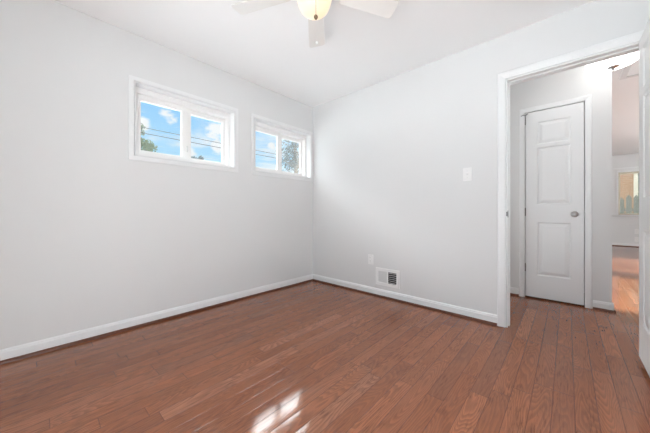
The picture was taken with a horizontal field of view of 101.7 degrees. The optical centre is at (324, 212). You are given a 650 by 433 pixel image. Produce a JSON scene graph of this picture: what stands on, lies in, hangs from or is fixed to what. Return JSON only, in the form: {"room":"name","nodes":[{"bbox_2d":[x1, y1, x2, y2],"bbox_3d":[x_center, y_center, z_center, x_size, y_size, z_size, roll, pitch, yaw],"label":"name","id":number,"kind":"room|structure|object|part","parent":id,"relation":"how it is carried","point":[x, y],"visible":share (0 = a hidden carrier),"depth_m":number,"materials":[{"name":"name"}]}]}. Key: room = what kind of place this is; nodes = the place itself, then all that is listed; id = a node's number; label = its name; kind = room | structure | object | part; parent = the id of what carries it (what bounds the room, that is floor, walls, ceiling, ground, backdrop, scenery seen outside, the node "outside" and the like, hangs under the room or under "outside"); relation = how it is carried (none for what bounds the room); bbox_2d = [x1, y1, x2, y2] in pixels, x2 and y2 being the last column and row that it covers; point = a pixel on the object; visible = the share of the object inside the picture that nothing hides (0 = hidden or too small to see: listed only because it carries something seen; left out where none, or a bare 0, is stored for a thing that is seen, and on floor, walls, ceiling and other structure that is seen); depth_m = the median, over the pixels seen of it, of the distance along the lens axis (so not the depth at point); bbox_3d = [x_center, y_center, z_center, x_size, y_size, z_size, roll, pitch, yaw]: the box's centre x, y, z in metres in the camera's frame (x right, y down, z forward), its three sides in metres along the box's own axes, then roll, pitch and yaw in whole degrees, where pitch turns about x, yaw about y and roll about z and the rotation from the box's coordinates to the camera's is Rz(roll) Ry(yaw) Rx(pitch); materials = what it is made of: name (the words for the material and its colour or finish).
{"room":"empty bedroom","nodes":[
{"label":"empty bedroom","id":0,"kind":"room"},
{"bbox_2d":[0,0,312,349],"bbox_3d":[-1.365,-0.261,2.583,0.200,2.440,3.320,0,0,43],"label":"wall","id":1,"kind":"structure","parent":0,"point":[92,235],"depth_m":2.06,"materials":[{"name":"paint"}]},
{"bbox_2d":[0,274,312,364],"bbox_3d":[-1.212,0.916,2.579,0.030,0.086,3.120,0,0,43],"label":"baseboard","id":2,"kind":"structure","parent":1,"relation":"attached to","point":[23,351],"depth_m":2.15,"materials":[{"name":"white paint"}]},
{"bbox_2d":[128,75,237,172],"bbox_3d":[-1.347,-0.779,2.587,0.201,0.695,0.978,0,0,43],"label":"window","id":3,"kind":"structure","parent":1,"relation":"in","point":[188,107],"depth_m":2.55,"materials":[{"name":"white paint"}]},
{"bbox_3d":[-1.495,-0.767,2.451,0.028,0.519,0.425,0,0,43],"label":"sash","id":4,"kind":"part","parent":3,"relation":"part of","materials":[{"name":"white plastic"}]},
{"bbox_3d":[-1.368,-0.779,2.606,0.085,0.599,0.882,0,0,43],"label":"frame","id":5,"kind":"part","parent":3,"relation":"part of","materials":[{"name":"white plastic"}]},
{"bbox_3d":[-1.248,-0.767,2.769,0.028,0.519,0.425,0,0,43],"label":"sash","id":6,"kind":"part","parent":3,"relation":"part of","materials":[{"name":"white plastic"}]},
{"bbox_2d":[251,113,312,181],"bbox_3d":[-0.573,-0.779,3.432,0.201,0.695,0.980,0,0,43],"label":"window","id":7,"kind":"structure","parent":1,"relation":"in","point":[304,141],"depth_m":3.42,"materials":[{"name":"white paint"}]},
{"bbox_3d":[-0.722,-0.767,3.295,0.028,0.519,0.426,0,0,43],"label":"sash","id":8,"kind":"part","parent":7,"relation":"part of","materials":[{"name":"white plastic"}]},
{"bbox_3d":[-0.594,-0.779,3.450,0.085,0.599,0.884,0,0,43],"label":"frame","id":9,"kind":"part","parent":7,"relation":"part of","materials":[{"name":"white plastic"}]},
{"bbox_3d":[-0.474,-0.767,3.613,0.028,0.519,0.426,0,0,43],"label":"sash","id":10,"kind":"part","parent":7,"relation":"part of","materials":[{"name":"white plastic"}]},
{"bbox_2d":[0,246,649,432],"bbox_3d":[4.095,1.019,3.508,7.000,0.120,12.061,0,0,43],"label":"floor","id":11,"kind":"structure","parent":0,"point":[312,356],"depth_m":1.59,"materials":[{"name":"brown wood"}]},
{"bbox_2d":[53,0,623,106],"bbox_3d":[1.733,-1.626,0.931,7.000,0.290,5.070,0,0,43],"label":"ceiling","id":12,"kind":"structure","parent":0,"point":[269,48],"depth_m":2.19,"materials":[{"name":"white paint"}]},
{"bbox_2d":[231,0,398,47],"bbox_3d":[-0.068,-1.258,1.503,1.038,0.447,1.024,0,0,43],"label":"ceiling fan","id":13,"kind":"object","parent":12,"relation":"hanging from","point":[314,10],"visible":1,"depth_m":1.65,"materials":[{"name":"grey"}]},
{"bbox_3d":[-0.395,-1.295,1.639,0.370,0.031,0.122,0,0,18],"label":"blade","id":14,"kind":"part","parent":13,"relation":"part of","materials":[{"name":"white wood"}]},
{"bbox_3d":[-0.062,-1.202,1.530,0.202,0.123,0.202,0,0,43],"label":"lamp shade","id":15,"kind":"part","parent":13,"relation":"part of","materials":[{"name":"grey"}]},
{"bbox_3d":[-0.062,-1.295,1.881,0.122,0.031,0.370,0,0,0],"label":"blade","id":16,"kind":"part","parent":13,"relation":"part of","materials":[{"name":"white wood"}]},
{"bbox_3d":[0.271,-1.295,1.639,0.370,0.031,0.122,0,0,-18],"label":"blade","id":17,"kind":"part","parent":13,"relation":"part of","materials":[{"name":"white wood"}]},
{"bbox_2d":[585,51,638,72],"bbox_3d":[2.546,-1.367,2.336,0.352,0.229,0.352,0,0,43],"label":"hall ceiling light","id":18,"kind":"object","parent":12,"relation":"attached to","point":[612,64],"visible":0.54,"depth_m":2.31,"materials":[{"name":"white glass"}]},
{"bbox_2d":[619,59,638,79],"bbox_3d":[3.336,-1.473,2.477,0.725,0.016,0.595,0,0,43],"label":"attic hatch","id":19,"kind":"object","parent":12,"relation":"attached to","point":[632,70],"visible":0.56,"depth_m":2.75,"materials":[{"name":"white paint"}]},
{"bbox_3d":[3.336,-1.478,2.477,0.625,0.006,0.495,0,0,43],"label":"hatch panel","id":20,"kind":"part","parent":19,"relation":"part of","materials":[{"name":"white paint"}]},
{"bbox_2d":[313,0,649,314],"bbox_3d":[2.306,-0.261,1.556,7.000,2.440,0.126,0,0,43],"label":"wall","id":21,"kind":"structure","parent":0,"point":[390,156],"depth_m":2.63,"materials":[{"name":"paint"}]},
{"bbox_2d":[368,254,372,264],"bbox_3d":[0.533,0.553,3.090,0.070,0.114,0.009,0,0,43],"label":"wall outlet","id":22,"kind":"object","parent":21,"relation":"attached to","point":[370,257],"visible":1,"depth_m":3.09,"materials":[{"name":"white plastic"}]},
{"bbox_2d":[376,267,399,288],"bbox_3d":[0.712,0.730,2.964,0.295,0.194,0.064,0,0,43],"label":"air vent","id":23,"kind":"object","parent":21,"relation":"in","point":[384,277],"visible":0.98,"depth_m":2.95,"materials":[{"name":"white metal"}]},
{"bbox_2d":[313,274,496,325],"bbox_3d":[0.637,0.916,2.981,2.214,0.086,0.030,0,0,43],"label":"baseboard","id":24,"kind":"structure","parent":21,"relation":"attached to","point":[479,316],"depth_m":2.71,"materials":[{"name":"white paint"}]},
{"bbox_2d":[463,167,471,180],"bbox_3d":[1.286,-0.343,2.393,0.072,0.118,0.019,0,0,43],"label":"light switch","id":25,"kind":"object","parent":21,"relation":"attached to","point":[467,172],"visible":1,"depth_m":2.39,"materials":[{"name":"white plastic"}]},
{"bbox_2d":[497,30,643,326],"bbox_3d":[1.830,-0.104,1.993,0.878,2.125,0.162,0,0,43],"label":"door frame","id":26,"kind":"structure","parent":21,"relation":"attached to","point":[503,83],"depth_m":2.20,"materials":[{"name":"white paint"}]},
{"bbox_2d":[639,18,649,376],"bbox_3d":[1.821,-0.083,1.409,0.102,2.016,0.708,0,0,43],"label":"door","id":27,"kind":"structure","parent":21,"relation":"in","point":[644,44],"depth_m":1.60,"materials":[{"name":"white paint"}]},
{"bbox_2d":[510,66,611,308],"bbox_3d":[2.144,-0.261,3.179,1.768,2.440,0.110,0,0,43],"label":"wall","id":28,"kind":"structure","parent":0,"point":[576,82],"depth_m":2.63,"materials":[{"name":"paint"}]},
{"bbox_2d":[510,287,518,295],"bbox_3d":[1.829,0.916,3.373,1.043,0.086,0.030,0,0,43],"label":"baseboard","id":29,"kind":"structure","parent":28,"relation":"attached to","point":[513,291],"depth_m":3.05,"materials":[{"name":"white paint"}]},
{"bbox_2d":[521,102,584,304],"bbox_3d":[2.424,-0.087,2.832,0.521,2.060,0.102,0,0,43],"label":"door","id":30,"kind":"structure","parent":28,"relation":"in","point":[554,137],"depth_m":2.82,"materials":[{"name":"white paint"}]},
{"bbox_3d":[2.546,0.021,2.697,0.062,0.062,0.066,0,0,43],"label":"knob","id":31,"kind":"part","parent":30,"relation":"part of","materials":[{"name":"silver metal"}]},
{"bbox_2d":[519,94,591,308],"bbox_3d":[2.437,-0.106,2.825,0.582,2.130,0.016,0,0,43],"label":"door frame","id":32,"kind":"structure","parent":28,"relation":"attached to","point":[588,98],"depth_m":2.66,"materials":[{"name":"white paint"}]},
{"bbox_2d":[593,300,613,312],"bbox_3d":[2.705,0.916,2.571,0.142,0.086,0.030,0,0,43],"label":"baseboard","id":33,"kind":"structure","parent":28,"relation":"attached to","point":[597,305],"depth_m":2.57,"materials":[{"name":"white paint"}]},
{"bbox_3d":[2.701,0.949,2.566,0.142,0.020,0.018,0,0,43],"label":"shoe moulding","id":34,"kind":"part","parent":33,"relation":"part of","materials":[{"name":"brown wood"}]},
{"bbox_2d":[612,76,638,155],"bbox_3d":[6.287,-1.696,4.938,5.700,0.150,6.991,0,0,43],"label":"ceiling","id":35,"kind":"structure","parent":0,"point":[625,92],"depth_m":4.48,"materials":[{"name":"white paint"}]},
{"bbox_2d":[612,153,638,243],"bbox_3d":[8.581,-0.331,7.441,5.700,2.580,0.200,0,0,43],"label":"wall","id":36,"kind":"structure","parent":0,"point":[623,227],"depth_m":7.46,"materials":[{"name":"paint"}]},
{"bbox_2d":[612,243,638,246],"bbox_3d":[8.466,0.916,7.390,5.400,0.086,0.030,0,0,43],"label":"baseboard","id":37,"kind":"structure","parent":36,"relation":"attached to","point":[613,244],"depth_m":7.42,"materials":[{"name":"white paint"}]},
{"bbox_2d":[613,166,638,215],"bbox_3d":[8.955,-0.576,7.021,1.800,1.360,0.195,0,0,43],"label":"window","id":38,"kind":"structure","parent":36,"relation":"in","point":[618,213],"depth_m":7.52,"materials":[{"name":"white paint"}]},
{"label":"ground","id":39,"kind":"structure","parent":0,"visible":0},
{"bbox_2d":[141,137,157,151],"bbox_3d":[-17.058,-2.715,23.936,4.049,8.358,4.337,0,0,43],"label":"leafy tree","id":40,"kind":"object","parent":39,"relation":"on","point":[145,145],"visible":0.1,"depth_m":24.14,"materials":[{"name":"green plant"}]},
{"bbox_2d":[191,155,203,159],"bbox_3d":[-19.213,-3.572,39.852,2.382,10.071,2.290,0,0,43],"label":"leafy tree","id":41,"kind":"object","parent":39,"relation":"on","point":[195,157],"visible":0.18,"depth_m":39.63,"materials":[{"name":"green plant"}]},
{"bbox_2d":[275,140,298,172],"bbox_3d":[-1.598,-1.716,15.098,2.100,6.361,2.040,0,0,26],"label":"leafy tree","id":42,"kind":"object","parent":39,"relation":"on","point":[294,163],"visible":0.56,"depth_m":14.90,"materials":[{"name":"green plant"}]},
{"bbox_2d":[620,173,638,212],"bbox_3d":[16.207,-1.691,11.248,10.600,6.300,7.600,0,0,43],"label":"brick house","id":43,"kind":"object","parent":39,"relation":"on","point":[629,183],"visible":0.15,"depth_m":10.46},
{"bbox_2d":[620,195,638,212],"bbox_3d":[11.309,0.427,8.161,3.850,2.064,0.070,0,0,43],"label":"picket fence","id":44,"kind":"object","parent":39,"relation":"on","point":[628,209],"visible":0.18,"depth_m":8.98,"materials":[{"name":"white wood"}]},
{"label":"outside","id":45,"kind":"structure","parent":0,"visible":0},
{"bbox_2d":[141,127,288,156],"bbox_3d":[-5.761,-4.766,18.359,0.042,0.586,62.001,0,0,43],"label":"cable","id":46,"kind":"object","parent":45,"point":[141,127],"visible":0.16,"depth_m":16.11,"materials":[{"name":"grey plastic"}]},
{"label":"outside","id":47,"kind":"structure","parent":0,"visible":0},
{"bbox_2d":[141,132,289,160],"bbox_3d":[-6.056,-4.566,18.630,0.042,0.586,62.001,0,0,43],"label":"cable","id":48,"kind":"object","parent":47,"point":[141,132],"visible":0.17,"depth_m":16.35,"materials":[{"name":"grey plastic"}]}
]}

